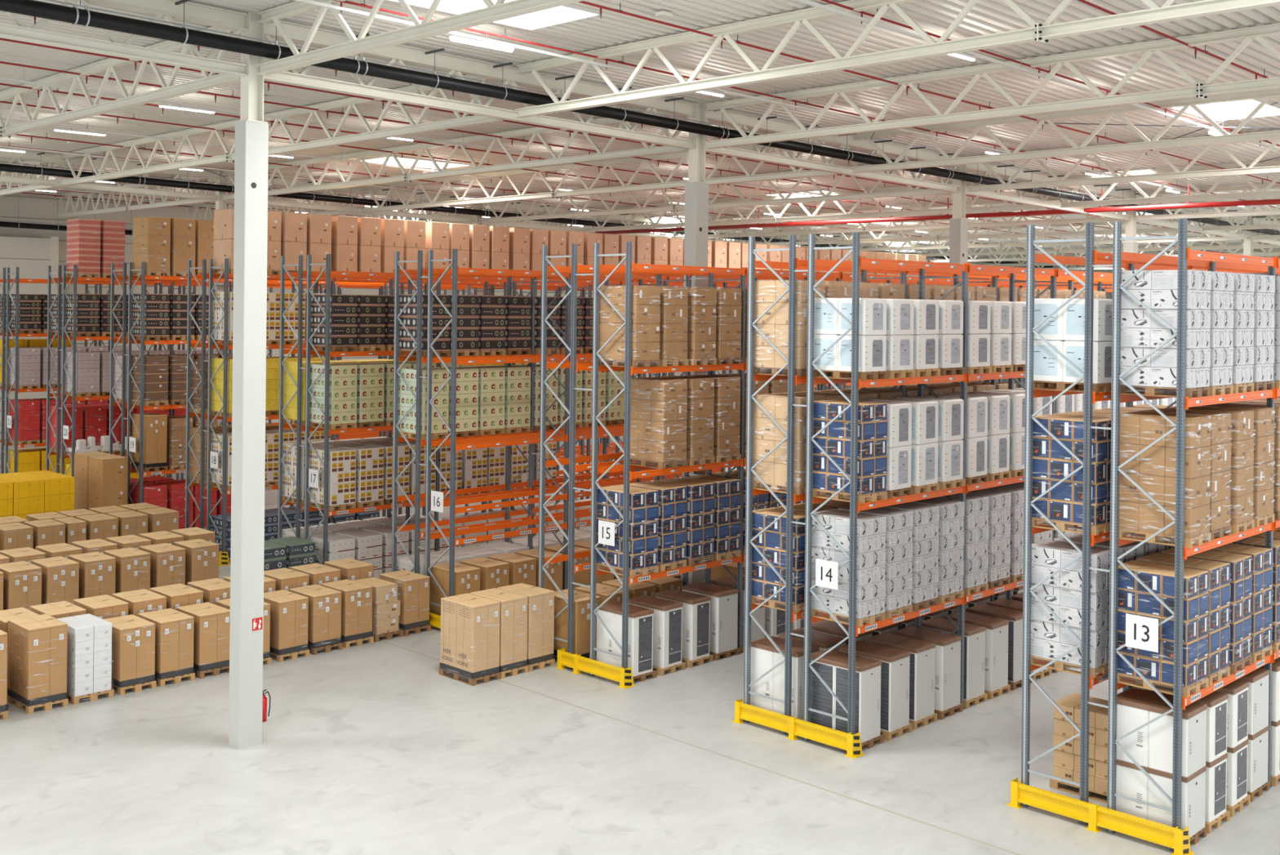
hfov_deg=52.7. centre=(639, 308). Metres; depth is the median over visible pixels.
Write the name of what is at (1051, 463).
pallet
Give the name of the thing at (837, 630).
fridge
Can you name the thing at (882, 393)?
pallet
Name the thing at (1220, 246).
roof truss
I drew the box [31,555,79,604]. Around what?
cardboard box
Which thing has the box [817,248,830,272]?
cardboard box
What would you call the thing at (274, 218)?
pallet
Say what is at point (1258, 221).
girder
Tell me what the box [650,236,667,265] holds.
cardboard box
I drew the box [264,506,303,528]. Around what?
stacked boxes
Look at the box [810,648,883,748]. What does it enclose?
pallet
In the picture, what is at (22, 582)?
cardboard box
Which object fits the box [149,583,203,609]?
cardboard box
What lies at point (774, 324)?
pallet
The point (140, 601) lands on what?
cardboard box
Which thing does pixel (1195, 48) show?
pipe
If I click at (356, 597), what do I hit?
pallet
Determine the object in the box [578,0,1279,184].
pipe
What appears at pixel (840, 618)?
fridge
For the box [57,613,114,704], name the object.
pallet
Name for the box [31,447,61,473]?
boxes
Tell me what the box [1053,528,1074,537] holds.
pallet
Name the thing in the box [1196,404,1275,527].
pallet
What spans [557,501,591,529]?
pallet
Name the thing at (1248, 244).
concrete column
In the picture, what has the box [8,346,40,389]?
pallet
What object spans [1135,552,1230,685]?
pallet
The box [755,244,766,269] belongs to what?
cardboard box
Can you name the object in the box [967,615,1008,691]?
fridge
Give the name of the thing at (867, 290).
cardboard box
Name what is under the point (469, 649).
pallet
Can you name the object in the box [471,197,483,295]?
concrete column
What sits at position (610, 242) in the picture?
cardboard box
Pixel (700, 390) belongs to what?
pallet
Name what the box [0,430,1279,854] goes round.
floor
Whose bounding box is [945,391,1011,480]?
pallet
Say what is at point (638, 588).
pallet
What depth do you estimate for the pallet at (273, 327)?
40.84 m
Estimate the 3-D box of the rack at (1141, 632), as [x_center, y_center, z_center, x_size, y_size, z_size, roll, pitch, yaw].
[11.111,3.389,24.087,2.625,9.400,11.413,1,0,45]
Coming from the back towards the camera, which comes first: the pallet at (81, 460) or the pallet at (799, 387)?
the pallet at (81, 460)
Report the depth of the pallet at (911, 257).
66.68 m
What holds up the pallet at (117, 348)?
on the rack at (3, 442)
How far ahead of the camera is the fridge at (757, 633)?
30.39 m
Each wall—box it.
[0,194,968,457]
[0,235,58,473]
[968,269,1144,388]
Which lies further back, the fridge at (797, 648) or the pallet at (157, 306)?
the pallet at (157, 306)
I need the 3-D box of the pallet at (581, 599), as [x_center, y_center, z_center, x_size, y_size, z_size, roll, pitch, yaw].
[-1.544,7.223,29.344,1.200,1.472,0.764,1,0,45]
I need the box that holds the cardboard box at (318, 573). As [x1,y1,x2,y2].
[289,562,340,585]
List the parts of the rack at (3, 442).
upright frame, upright frame, upright frame, upright frame, upright frame, upright frame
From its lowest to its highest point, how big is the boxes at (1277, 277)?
1.924 m
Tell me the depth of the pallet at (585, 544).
35.44 m
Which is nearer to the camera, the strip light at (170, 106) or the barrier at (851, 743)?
the barrier at (851, 743)
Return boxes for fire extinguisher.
[262,688,271,721]
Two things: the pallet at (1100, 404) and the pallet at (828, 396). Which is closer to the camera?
the pallet at (828, 396)
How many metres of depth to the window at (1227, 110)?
31.34 m
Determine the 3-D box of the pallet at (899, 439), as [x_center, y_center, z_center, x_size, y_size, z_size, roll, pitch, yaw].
[4.499,2.648,24.712,1.200,1.743,0.800,1,0,44]
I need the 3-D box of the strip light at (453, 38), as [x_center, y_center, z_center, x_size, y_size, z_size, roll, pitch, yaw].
[-2.874,-4.822,23.546,0.070,0.080,1.435,1,0,45]
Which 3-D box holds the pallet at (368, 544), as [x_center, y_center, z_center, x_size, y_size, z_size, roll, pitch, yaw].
[-8.065,7.160,37.065,1.200,1.463,0.800,1,0,44]
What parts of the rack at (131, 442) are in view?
upright frame, upright frame, upright frame, upright frame, upright frame, upright frame, upright frame, upright frame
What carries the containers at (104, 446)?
on the rack at (64, 428)
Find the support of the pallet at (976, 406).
on the rack at (826, 571)
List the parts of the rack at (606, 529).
upright frame, upright frame, upright frame, upright frame, upright frame, upright frame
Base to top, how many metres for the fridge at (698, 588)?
1.357 m
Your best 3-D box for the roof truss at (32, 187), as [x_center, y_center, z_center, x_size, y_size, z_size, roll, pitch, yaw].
[-25.966,-4.847,50.649,15.630,1.145,0.260,1,0,45]
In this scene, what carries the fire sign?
attached to the concrete column at (251, 132)
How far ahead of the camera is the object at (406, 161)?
45.82 m
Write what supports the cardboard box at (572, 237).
on the rack at (212, 456)
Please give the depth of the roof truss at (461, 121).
34.10 m
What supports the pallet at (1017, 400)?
on the rack at (826, 571)
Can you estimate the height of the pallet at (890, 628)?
1.523 m
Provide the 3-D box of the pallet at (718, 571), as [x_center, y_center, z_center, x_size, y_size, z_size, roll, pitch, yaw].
[2.384,7.263,33.311,1.200,1.472,0.764,1,0,45]
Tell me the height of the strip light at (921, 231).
0.080 m
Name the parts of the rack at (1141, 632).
upright frame, upright frame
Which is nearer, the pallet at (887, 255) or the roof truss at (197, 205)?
the roof truss at (197, 205)
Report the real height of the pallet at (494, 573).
1.472 m
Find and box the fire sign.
[252,617,262,631]
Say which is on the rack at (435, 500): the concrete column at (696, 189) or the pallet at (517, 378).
the pallet at (517, 378)
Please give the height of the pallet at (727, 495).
1.794 m
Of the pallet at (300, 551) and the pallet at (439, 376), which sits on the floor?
the pallet at (300, 551)
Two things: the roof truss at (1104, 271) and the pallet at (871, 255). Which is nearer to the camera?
the pallet at (871, 255)
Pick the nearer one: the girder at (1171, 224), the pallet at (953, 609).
the pallet at (953, 609)
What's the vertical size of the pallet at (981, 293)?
1.834 m
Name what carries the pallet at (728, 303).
on the rack at (606, 529)
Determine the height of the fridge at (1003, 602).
1.357 m
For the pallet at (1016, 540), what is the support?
on the rack at (826, 571)
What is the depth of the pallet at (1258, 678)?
21.40 m
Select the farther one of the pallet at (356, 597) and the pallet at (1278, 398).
the pallet at (356, 597)
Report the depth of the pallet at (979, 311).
26.23 m
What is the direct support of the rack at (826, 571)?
on the floor
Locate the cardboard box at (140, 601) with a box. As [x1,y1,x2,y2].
[111,588,166,616]
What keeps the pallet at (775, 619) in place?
on the floor
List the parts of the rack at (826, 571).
upright frame, upright frame, upright frame, upright frame, upright frame, upright frame, upright frame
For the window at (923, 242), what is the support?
attached to the ceiling
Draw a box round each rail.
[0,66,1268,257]
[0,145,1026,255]
[1,183,468,224]
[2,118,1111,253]
[292,0,1273,209]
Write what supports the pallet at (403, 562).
on the floor
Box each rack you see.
[0,266,342,479]
[45,264,466,478]
[109,262,615,504]
[185,257,850,551]
[277,253,947,564]
[391,248,1025,606]
[538,241,1112,675]
[742,231,1279,752]
[1020,218,1279,851]
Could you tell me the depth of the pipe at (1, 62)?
34.60 m
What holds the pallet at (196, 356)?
on the rack at (131, 442)
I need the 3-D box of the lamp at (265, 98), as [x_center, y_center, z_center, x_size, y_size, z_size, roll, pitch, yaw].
[-9.328,-5.237,32.021,0.200,0.080,0.280,1,0,45]
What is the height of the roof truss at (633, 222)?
1.145 m
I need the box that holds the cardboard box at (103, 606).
[73,594,128,618]
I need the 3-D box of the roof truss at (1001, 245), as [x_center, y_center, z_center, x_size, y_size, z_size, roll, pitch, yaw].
[18.803,-3.747,67.135,23.960,1.145,0.260,1,0,45]
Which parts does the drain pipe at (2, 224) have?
support rail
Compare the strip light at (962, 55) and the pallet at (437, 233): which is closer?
the strip light at (962, 55)
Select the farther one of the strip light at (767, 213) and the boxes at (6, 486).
the strip light at (767, 213)
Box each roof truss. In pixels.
[0,26,240,137]
[0,160,57,195]
[54,176,215,217]
[58,75,502,186]
[181,190,354,220]
[221,111,688,200]
[256,0,586,75]
[331,204,472,223]
[360,138,837,213]
[422,211,568,228]
[478,160,951,222]
[515,0,1279,118]
[515,220,657,235]
[580,178,1044,231]
[640,229,736,241]
[671,194,1124,239]
[703,23,1279,149]
[707,235,803,246]
[749,208,1188,245]
[816,217,1241,251]
[851,88,1279,173]
[882,228,1279,256]
[929,235,1279,262]
[966,130,1279,191]
[979,243,1278,266]
[1023,248,1279,270]
[1060,160,1279,207]
[1073,255,1279,273]
[1137,183,1279,220]
[1201,204,1279,231]
[1255,214,1279,239]
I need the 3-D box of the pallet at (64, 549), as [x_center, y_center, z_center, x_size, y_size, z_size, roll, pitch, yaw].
[-14.804,6.940,32.894,1.200,1.763,0.783,1,0,45]
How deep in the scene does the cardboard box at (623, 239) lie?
51.94 m
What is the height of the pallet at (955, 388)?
1.834 m
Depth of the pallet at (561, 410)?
36.31 m
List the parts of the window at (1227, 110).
lamp rail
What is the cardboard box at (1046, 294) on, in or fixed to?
on the rack at (826, 571)
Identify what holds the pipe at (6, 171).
attached to the roof truss
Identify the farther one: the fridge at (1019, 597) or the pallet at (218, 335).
the pallet at (218, 335)
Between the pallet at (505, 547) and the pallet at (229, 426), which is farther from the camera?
the pallet at (229, 426)
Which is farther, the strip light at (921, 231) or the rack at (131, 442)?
the strip light at (921, 231)
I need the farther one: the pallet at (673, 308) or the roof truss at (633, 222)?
the roof truss at (633, 222)
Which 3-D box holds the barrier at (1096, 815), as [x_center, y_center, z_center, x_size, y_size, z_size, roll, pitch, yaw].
[7.082,7.847,20.056,2.889,0.400,0.330,1,0,45]
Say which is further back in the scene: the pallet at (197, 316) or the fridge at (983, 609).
the pallet at (197, 316)
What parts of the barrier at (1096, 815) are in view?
post, post, post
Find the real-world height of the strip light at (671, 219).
0.080 m
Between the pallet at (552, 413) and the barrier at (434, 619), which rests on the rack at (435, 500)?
the pallet at (552, 413)
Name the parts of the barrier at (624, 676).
post, post, rail, post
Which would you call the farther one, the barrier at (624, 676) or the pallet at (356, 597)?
the pallet at (356, 597)
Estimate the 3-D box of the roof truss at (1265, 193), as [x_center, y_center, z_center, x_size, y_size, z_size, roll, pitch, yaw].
[23.232,-3.977,36.614,24.000,1.145,0.260,1,0,45]
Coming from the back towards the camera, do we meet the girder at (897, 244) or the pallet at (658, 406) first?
the girder at (897, 244)
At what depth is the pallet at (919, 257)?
67.37 m
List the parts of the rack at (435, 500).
upright frame, upright frame, upright frame, upright frame, upright frame, upright frame, upright frame, upright frame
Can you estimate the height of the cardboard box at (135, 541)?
1.763 m
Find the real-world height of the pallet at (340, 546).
1.463 m
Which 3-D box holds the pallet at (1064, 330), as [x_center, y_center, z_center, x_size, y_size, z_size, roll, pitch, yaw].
[7.022,0.574,20.969,1.200,1.483,0.800,1,0,45]
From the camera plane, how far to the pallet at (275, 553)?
34.83 m
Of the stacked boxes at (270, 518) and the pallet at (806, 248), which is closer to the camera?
the stacked boxes at (270, 518)
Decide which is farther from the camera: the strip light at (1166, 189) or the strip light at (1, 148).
the strip light at (1166, 189)
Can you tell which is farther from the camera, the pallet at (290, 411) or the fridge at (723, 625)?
the pallet at (290, 411)
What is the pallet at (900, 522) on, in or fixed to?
on the rack at (826, 571)
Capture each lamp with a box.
[66,141,77,144]
[263,95,270,100]
[655,10,673,18]
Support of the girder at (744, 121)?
attached to the concrete column at (958, 224)
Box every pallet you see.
[0,293,14,333]
[0,338,27,386]
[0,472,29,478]
[0,475,44,519]
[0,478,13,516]
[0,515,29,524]
[0,522,33,550]
[0,546,45,563]
[0,553,9,563]
[0,571,4,610]
[0,607,39,669]
[0,629,8,719]
[6,613,68,714]
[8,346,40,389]
[8,398,39,444]
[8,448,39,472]
[9,293,41,333]
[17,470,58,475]
[20,338,47,346]
[23,519,65,549]
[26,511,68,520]
[30,600,86,617]
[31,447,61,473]
[32,397,61,443]
[32,473,74,512]
[33,346,62,388]
[35,542,82,558]
[38,293,55,333]
[48,404,83,453]
[50,293,71,335]
[50,338,72,346]
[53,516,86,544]
[56,397,85,404]
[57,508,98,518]
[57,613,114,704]
[61,346,85,351]
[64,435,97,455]
[64,457,71,462]
[64,462,71,475]
[65,293,99,336]
[65,351,99,396]
[66,218,100,277]
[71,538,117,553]
[74,451,112,509]
[75,404,106,445]
[75,513,118,540]
[78,346,108,351]
[85,399,107,404]
[88,454,128,510]
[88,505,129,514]
[89,293,122,336]
[89,351,122,395]
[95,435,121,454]
[97,403,127,444]
[100,220,124,277]
[102,346,128,351]
[103,613,156,694]
[106,510,147,536]
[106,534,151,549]
[113,355,135,403]
[113,435,132,453]
[118,350,146,355]
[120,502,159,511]
[125,294,132,336]
[129,459,146,478]
[129,477,148,484]
[129,481,167,507]
[130,355,168,406]
[130,408,137,435]
[130,413,167,471]
[131,293,169,340]
[132,216,170,275]
[136,408,169,416]
[137,350,169,355]
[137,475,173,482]
[137,506,178,532]
[137,608,195,686]
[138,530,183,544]
[155,479,193,528]
[158,354,194,404]
[162,293,195,340]
[163,217,195,276]
[164,349,194,354]
[166,415,193,469]
[168,408,186,416]
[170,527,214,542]
[173,538,219,585]
[176,601,230,678]
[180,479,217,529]
[182,415,217,426]
[183,349,208,354]
[183,354,218,359]
[189,426,229,484]
[190,359,217,414]
[194,294,213,339]
[195,219,219,274]
[206,353,232,357]
[210,432,231,489]
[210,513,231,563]
[211,357,232,417]
[212,291,233,345]
[213,208,234,274]
[215,598,271,664]
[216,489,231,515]
[217,424,231,432]
[223,575,275,592]
[263,539,286,570]
[263,589,309,662]
[264,431,278,486]
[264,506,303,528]
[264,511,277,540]
[265,357,279,415]
[265,422,279,430]
[265,428,305,467]
[266,210,281,275]
[266,292,279,344]
[266,356,306,413]
[267,536,315,568]
[271,293,305,344]
[273,212,306,274]
[282,442,324,505]
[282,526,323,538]
[283,360,323,426]
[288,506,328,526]
[288,584,342,654]
[289,428,330,441]
[292,355,330,360]
[305,293,325,343]
[306,213,331,271]
[308,446,355,511]
[308,532,355,564]
[309,363,357,429]
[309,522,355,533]
[310,293,357,351]
[311,440,355,446]
[314,360,356,363]
[320,578,373,648]
[324,557,373,580]
[331,215,357,271]
[332,506,355,523]
[335,528,382,578]
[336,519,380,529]
[337,294,385,351]
[337,362,384,427]
[337,438,382,444]
[337,444,383,507]
[338,359,382,363]
[353,577,404,641]
[355,503,379,519]
[357,217,381,272]
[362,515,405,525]
[363,441,409,504]
[363,525,408,573]
[364,359,408,362]
[364,361,411,426]
[364,435,392,442]
[365,295,394,351]
[379,569,431,635]
[380,218,404,272]
[389,522,435,555]
[391,361,436,368]
[391,440,435,501]
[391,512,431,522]
[396,553,447,608]
[397,367,448,439]
[398,293,450,356]
[403,220,426,269]
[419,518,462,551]
[425,222,449,268]
[429,561,479,615]
[430,549,475,563]
[431,366,478,437]
[438,444,462,497]
[438,592,500,685]
[440,294,479,355]
[440,362,463,367]
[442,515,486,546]
[448,222,469,269]
[454,545,502,557]
[456,365,505,435]
[457,295,506,355]
[460,556,509,590]
[462,441,487,494]
[463,364,481,366]
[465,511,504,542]
[469,224,489,268]
[469,587,528,678]
[480,541,528,553]
[481,363,504,365]
[482,364,530,433]
[484,295,531,355]
[486,440,505,492]
[487,552,536,586]
[488,226,509,269]
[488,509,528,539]
[497,582,555,671]
[508,227,529,270]
[509,438,528,488]
[509,537,556,548]
[511,362,528,364]
[511,364,558,431]
[514,506,555,536]
[515,548,563,591]
[518,296,559,354]
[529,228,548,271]
[533,533,581,544]
[534,435,556,486]
[534,503,577,533]
[535,364,582,429]
[544,543,590,590]
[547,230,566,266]
[551,296,583,353]
[553,588,600,662]
[556,528,591,540]
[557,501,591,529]
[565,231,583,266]
[574,539,613,584]
[574,582,630,603]
[575,369,605,426]
[575,497,591,502]
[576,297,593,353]
[579,527,591,532]
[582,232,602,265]
[595,600,657,681]
[596,484,658,577]
[597,370,624,425]
[598,285,661,367]
[601,577,656,597]
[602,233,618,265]
[613,570,637,579]
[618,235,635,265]
[628,594,685,675]
[629,480,686,571]
[630,377,688,468]
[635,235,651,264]
[635,572,682,591]
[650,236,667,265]
[650,286,688,366]
[653,477,715,565]
[654,588,713,667]
[655,375,715,465]
[665,563,680,578]
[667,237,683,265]
[678,286,716,365]
[680,474,741,560]
[681,374,741,462]
[681,581,740,660]
[683,239,684,265]
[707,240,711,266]
[707,287,742,364]
[710,560,745,579]
[710,575,764,652]
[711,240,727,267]
[711,471,768,554]
[712,373,768,458]
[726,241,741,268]
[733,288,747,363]
[733,468,786,507]
[734,573,785,637]
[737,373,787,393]
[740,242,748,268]
[750,635,819,719]
[751,506,805,613]
[752,393,824,494]
[753,280,826,376]
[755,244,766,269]
[759,372,814,391]
[766,244,781,270]
[778,502,838,511]
[778,627,846,652]
[780,245,789,270]
[781,391,850,399]
[792,608,804,629]
[795,246,805,270]
[795,488,805,503]
[803,280,852,373]
[805,247,817,271]
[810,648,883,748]
[811,508,886,626]
[811,619,873,644]
[813,297,888,380]
[813,389,877,399]
[813,399,887,503]
[813,500,849,507]
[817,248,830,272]
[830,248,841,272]
[833,388,902,398]
[838,506,913,618]
[839,617,898,635]
[839,640,912,740]
[841,249,852,273]
[842,298,915,378]
[857,399,913,498]
[859,250,862,257]
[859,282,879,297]
[862,251,875,274]
[865,386,928,395]
[866,631,937,729]
[869,397,939,493]
[875,252,885,275]
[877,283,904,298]
[883,502,939,610]
[884,252,895,275]
[886,385,951,394]
[892,611,924,627]
[892,625,963,719]
[895,253,905,275]
[895,395,964,489]
[905,253,916,261]
[905,299,940,377]
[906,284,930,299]
[908,383,973,392]
[909,497,964,603]
[916,254,925,276]
[920,299,964,375]
[921,617,987,708]
[924,393,989,484]
[924,604,948,620]
[929,284,954,300]
[933,493,989,595]
[934,382,995,391]
[942,611,1010,698]
[944,599,968,614]
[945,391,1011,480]
[953,284,975,300]
[955,591,991,607]
[957,381,1015,389]
[965,488,1011,588]
[965,603,1031,689]
[967,300,991,373]
[968,390,1025,477]
[974,285,995,301]
[980,588,1013,599]
[983,484,1032,582]
[986,597,1051,680]
[987,301,1013,373]
[990,389,1052,415]
[997,287,1017,301]
[1002,582,1022,595]
[1003,481,1052,543]
[1009,301,1026,371]
[1012,591,1066,672]
[1013,387,1074,413]
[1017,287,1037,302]
[1030,539,1110,677]
[1031,413,1111,535]
[1033,297,1112,392]
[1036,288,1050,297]
[1049,693,1108,803]
[1052,411,1111,417]
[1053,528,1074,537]
[1053,533,1143,564]
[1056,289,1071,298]
[1073,290,1084,298]
[1074,393,1084,411]
[1078,533,1164,555]
[1079,408,1132,413]
[1092,400,1110,409]
[1093,291,1105,298]
[1102,406,1153,411]
[1110,400,1125,407]
[1111,269,1211,398]
[1115,687,1207,844]
[1117,560,1208,697]
[1118,411,1211,547]
[1129,680,1142,688]
[1133,400,1144,404]
[1133,404,1176,408]
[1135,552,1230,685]
[1137,408,1231,540]
[1137,684,1230,833]
[1142,271,1234,395]
[1143,398,1159,404]
[1159,397,1174,405]
[1160,546,1252,674]
[1164,406,1255,533]
[1164,537,1174,550]
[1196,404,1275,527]
[1209,542,1272,662]
[1212,679,1250,817]
[1213,536,1279,652]
[1220,401,1279,520]
[1221,272,1255,393]
[1237,667,1269,801]
[1239,399,1279,404]
[1252,274,1275,391]
[1252,530,1279,539]
[1257,397,1279,400]
[1259,657,1279,786]
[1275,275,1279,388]
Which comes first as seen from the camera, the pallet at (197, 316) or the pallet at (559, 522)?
the pallet at (559, 522)
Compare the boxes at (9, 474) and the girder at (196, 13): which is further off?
the boxes at (9, 474)
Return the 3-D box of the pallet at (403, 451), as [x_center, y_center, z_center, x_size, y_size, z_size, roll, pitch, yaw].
[-7.410,4.775,37.728,1.200,1.643,0.802,1,0,43]
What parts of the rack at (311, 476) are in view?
upright frame, upright frame, upright frame, upright frame, upright frame, upright frame, upright frame, upright frame, upright frame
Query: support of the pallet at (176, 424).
on the rack at (131, 442)
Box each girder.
[0,0,247,76]
[0,150,218,200]
[226,174,475,222]
[263,20,696,149]
[482,201,668,237]
[673,221,808,247]
[705,106,959,192]
[817,235,927,262]
[928,248,1020,266]
[965,162,1132,220]
[1022,255,1097,271]
[1136,192,1249,239]
[1253,215,1279,245]
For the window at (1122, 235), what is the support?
attached to the ceiling
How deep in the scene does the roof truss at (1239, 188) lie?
47.42 m
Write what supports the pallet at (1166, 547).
on the rack at (1141, 632)
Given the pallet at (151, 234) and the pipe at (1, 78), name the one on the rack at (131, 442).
the pallet at (151, 234)
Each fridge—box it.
[595,600,634,665]
[614,604,653,675]
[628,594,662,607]
[644,598,683,667]
[654,588,689,600]
[673,592,711,660]
[681,581,718,594]
[699,585,738,653]
[710,575,745,586]
[728,579,764,644]
[750,635,794,711]
[764,604,785,636]
[773,640,819,719]
[778,627,822,642]
[801,632,846,652]
[810,648,848,728]
[811,619,847,634]
[829,624,873,644]
[834,654,881,742]
[839,617,848,621]
[839,640,883,656]
[862,618,898,635]
[864,645,910,731]
[866,631,908,647]
[890,637,935,720]
[892,625,935,639]
[917,631,961,711]
[921,617,957,631]
[942,611,982,622]
[942,622,986,700]
[965,603,1005,616]
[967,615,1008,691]
[986,597,1022,608]
[990,608,1022,682]
[1010,603,1048,673]
[1012,591,1022,601]
[1115,759,1148,819]
[1116,687,1167,766]
[1137,684,1173,696]
[1147,764,1206,837]
[1148,695,1207,776]
[1195,690,1228,761]
[1204,752,1227,822]
[1212,679,1248,747]
[1226,738,1248,805]
[1237,667,1269,734]
[1247,724,1269,791]
[1259,657,1279,721]
[1271,720,1279,776]
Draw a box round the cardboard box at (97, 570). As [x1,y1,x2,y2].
[67,551,115,598]
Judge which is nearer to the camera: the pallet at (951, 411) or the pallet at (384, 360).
the pallet at (951, 411)
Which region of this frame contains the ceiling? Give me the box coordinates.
[0,0,1279,270]
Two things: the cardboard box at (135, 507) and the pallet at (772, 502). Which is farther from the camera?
the cardboard box at (135, 507)
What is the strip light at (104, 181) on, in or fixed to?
attached to the rail
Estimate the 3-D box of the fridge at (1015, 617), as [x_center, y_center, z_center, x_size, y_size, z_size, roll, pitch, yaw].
[7.968,7.222,27.823,0.592,1.377,0.682,1,0,44]
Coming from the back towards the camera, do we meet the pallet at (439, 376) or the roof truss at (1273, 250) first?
the roof truss at (1273, 250)
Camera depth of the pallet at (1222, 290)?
20.14 m
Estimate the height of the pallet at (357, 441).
1.643 m
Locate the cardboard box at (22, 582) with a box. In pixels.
[0,560,41,609]
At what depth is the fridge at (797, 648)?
24.63 m
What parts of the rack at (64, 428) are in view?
upright frame, upright frame, upright frame, upright frame, upright frame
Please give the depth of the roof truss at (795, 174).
44.15 m
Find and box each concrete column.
[213,170,226,425]
[228,12,268,749]
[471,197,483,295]
[665,219,673,376]
[680,102,708,584]
[949,155,968,382]
[1122,191,1137,271]
[1243,215,1253,256]
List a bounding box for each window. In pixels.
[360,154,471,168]
[373,199,463,208]
[386,0,599,30]
[651,214,684,218]
[764,188,835,195]
[793,0,1279,151]
[881,222,919,224]
[897,240,943,244]
[1086,166,1155,173]
[1100,234,1147,237]
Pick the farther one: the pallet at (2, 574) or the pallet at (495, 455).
the pallet at (495, 455)
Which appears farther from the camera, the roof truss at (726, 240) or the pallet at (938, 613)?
the roof truss at (726, 240)
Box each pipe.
[0,0,1279,235]
[0,38,1271,244]
[0,61,1262,251]
[0,83,1222,253]
[0,101,1177,253]
[0,141,1026,254]
[0,152,1053,267]
[0,193,133,235]
[1,185,427,222]
[3,192,215,209]
[4,118,1083,248]
[4,161,1016,261]
[4,171,976,262]
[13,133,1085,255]
[33,16,1076,201]
[333,0,1279,208]
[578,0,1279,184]
[595,184,1279,234]
[819,0,1279,146]
[1077,0,1269,79]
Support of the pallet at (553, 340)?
on the rack at (435, 500)
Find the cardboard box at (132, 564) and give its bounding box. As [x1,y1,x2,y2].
[103,546,151,592]
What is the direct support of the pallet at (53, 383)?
on the rack at (3, 442)
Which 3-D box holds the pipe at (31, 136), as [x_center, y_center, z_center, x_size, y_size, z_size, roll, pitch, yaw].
[2.967,-4.614,60.860,0.163,1.636,100.001,1,0,45]
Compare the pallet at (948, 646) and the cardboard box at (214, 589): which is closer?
the pallet at (948, 646)
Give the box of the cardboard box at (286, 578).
[263,567,309,591]
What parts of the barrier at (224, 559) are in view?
post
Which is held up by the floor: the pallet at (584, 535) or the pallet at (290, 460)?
the pallet at (584, 535)
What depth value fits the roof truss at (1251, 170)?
36.90 m
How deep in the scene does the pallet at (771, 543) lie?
24.76 m
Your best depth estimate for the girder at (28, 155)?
45.96 m
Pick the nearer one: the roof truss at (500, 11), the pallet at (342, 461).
the roof truss at (500, 11)
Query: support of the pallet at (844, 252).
on the rack at (212, 456)
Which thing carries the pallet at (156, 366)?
on the rack at (131, 442)
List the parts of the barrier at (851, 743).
post, post, rail, post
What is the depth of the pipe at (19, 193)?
60.12 m
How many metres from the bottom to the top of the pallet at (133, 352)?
1.643 m
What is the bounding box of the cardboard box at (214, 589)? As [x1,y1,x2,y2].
[186,577,230,604]
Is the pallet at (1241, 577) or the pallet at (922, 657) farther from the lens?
the pallet at (922, 657)
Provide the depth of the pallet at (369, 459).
36.63 m
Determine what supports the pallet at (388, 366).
on the rack at (311, 476)
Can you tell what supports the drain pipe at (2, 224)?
attached to the roof truss at (128, 207)
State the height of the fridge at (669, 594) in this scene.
1.327 m
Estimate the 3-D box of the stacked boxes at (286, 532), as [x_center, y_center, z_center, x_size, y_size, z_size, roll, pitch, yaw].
[-9.732,7.143,37.460,1.200,1.463,0.800,1,0,44]
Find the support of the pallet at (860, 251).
on the rack at (212, 456)
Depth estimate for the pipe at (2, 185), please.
59.79 m
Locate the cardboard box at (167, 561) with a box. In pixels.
[138,542,185,587]
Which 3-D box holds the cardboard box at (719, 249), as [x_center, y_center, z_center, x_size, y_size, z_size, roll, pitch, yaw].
[3.108,-1.937,56.525,1.200,2.003,0.800,1,0,45]
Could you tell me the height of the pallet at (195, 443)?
1.754 m
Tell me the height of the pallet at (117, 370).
1.643 m
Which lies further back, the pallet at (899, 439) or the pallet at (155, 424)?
the pallet at (155, 424)
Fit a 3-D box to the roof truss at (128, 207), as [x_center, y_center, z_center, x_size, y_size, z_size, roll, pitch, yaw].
[-21.736,-4.715,54.931,15.630,1.145,0.260,1,0,45]
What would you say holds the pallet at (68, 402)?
on the rack at (3, 442)
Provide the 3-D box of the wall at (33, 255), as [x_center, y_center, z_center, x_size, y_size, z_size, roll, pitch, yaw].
[-40.288,2.009,49.231,1.630,11.100,34.750,1,0,45]
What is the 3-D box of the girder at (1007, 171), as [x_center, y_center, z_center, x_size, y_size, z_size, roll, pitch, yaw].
[14.497,-4.086,45.288,0.220,1.296,12.204,1,0,45]
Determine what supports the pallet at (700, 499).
on the rack at (606, 529)
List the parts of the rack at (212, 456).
upright frame, upright frame, upright frame, upright frame, upright frame, upright frame, upright frame, upright frame, upright frame, upright frame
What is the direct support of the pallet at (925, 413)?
on the rack at (826, 571)
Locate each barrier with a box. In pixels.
[218,551,229,565]
[429,612,440,627]
[555,648,635,688]
[731,698,865,758]
[1006,777,1194,854]
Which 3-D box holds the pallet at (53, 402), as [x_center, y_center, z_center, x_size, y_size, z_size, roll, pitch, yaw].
[-24.402,4.575,53.265,1.240,1.754,0.860,1,0,44]
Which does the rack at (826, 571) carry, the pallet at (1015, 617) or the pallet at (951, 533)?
the pallet at (951, 533)
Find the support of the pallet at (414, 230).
on the rack at (212, 456)
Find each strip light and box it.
[0,147,26,152]
[35,189,57,191]
[53,128,106,136]
[95,180,114,182]
[158,103,215,113]
[181,167,203,171]
[271,154,293,158]
[387,136,413,141]
[448,35,514,52]
[459,195,479,199]
[559,187,578,191]
[570,208,589,211]
[665,217,681,220]
[697,89,724,97]
[764,212,779,215]
[793,191,812,195]
[885,204,902,208]
[915,230,928,232]
[949,52,975,61]
[984,150,1003,154]
[1084,171,1102,177]
[1165,188,1180,193]
[1208,130,1222,135]

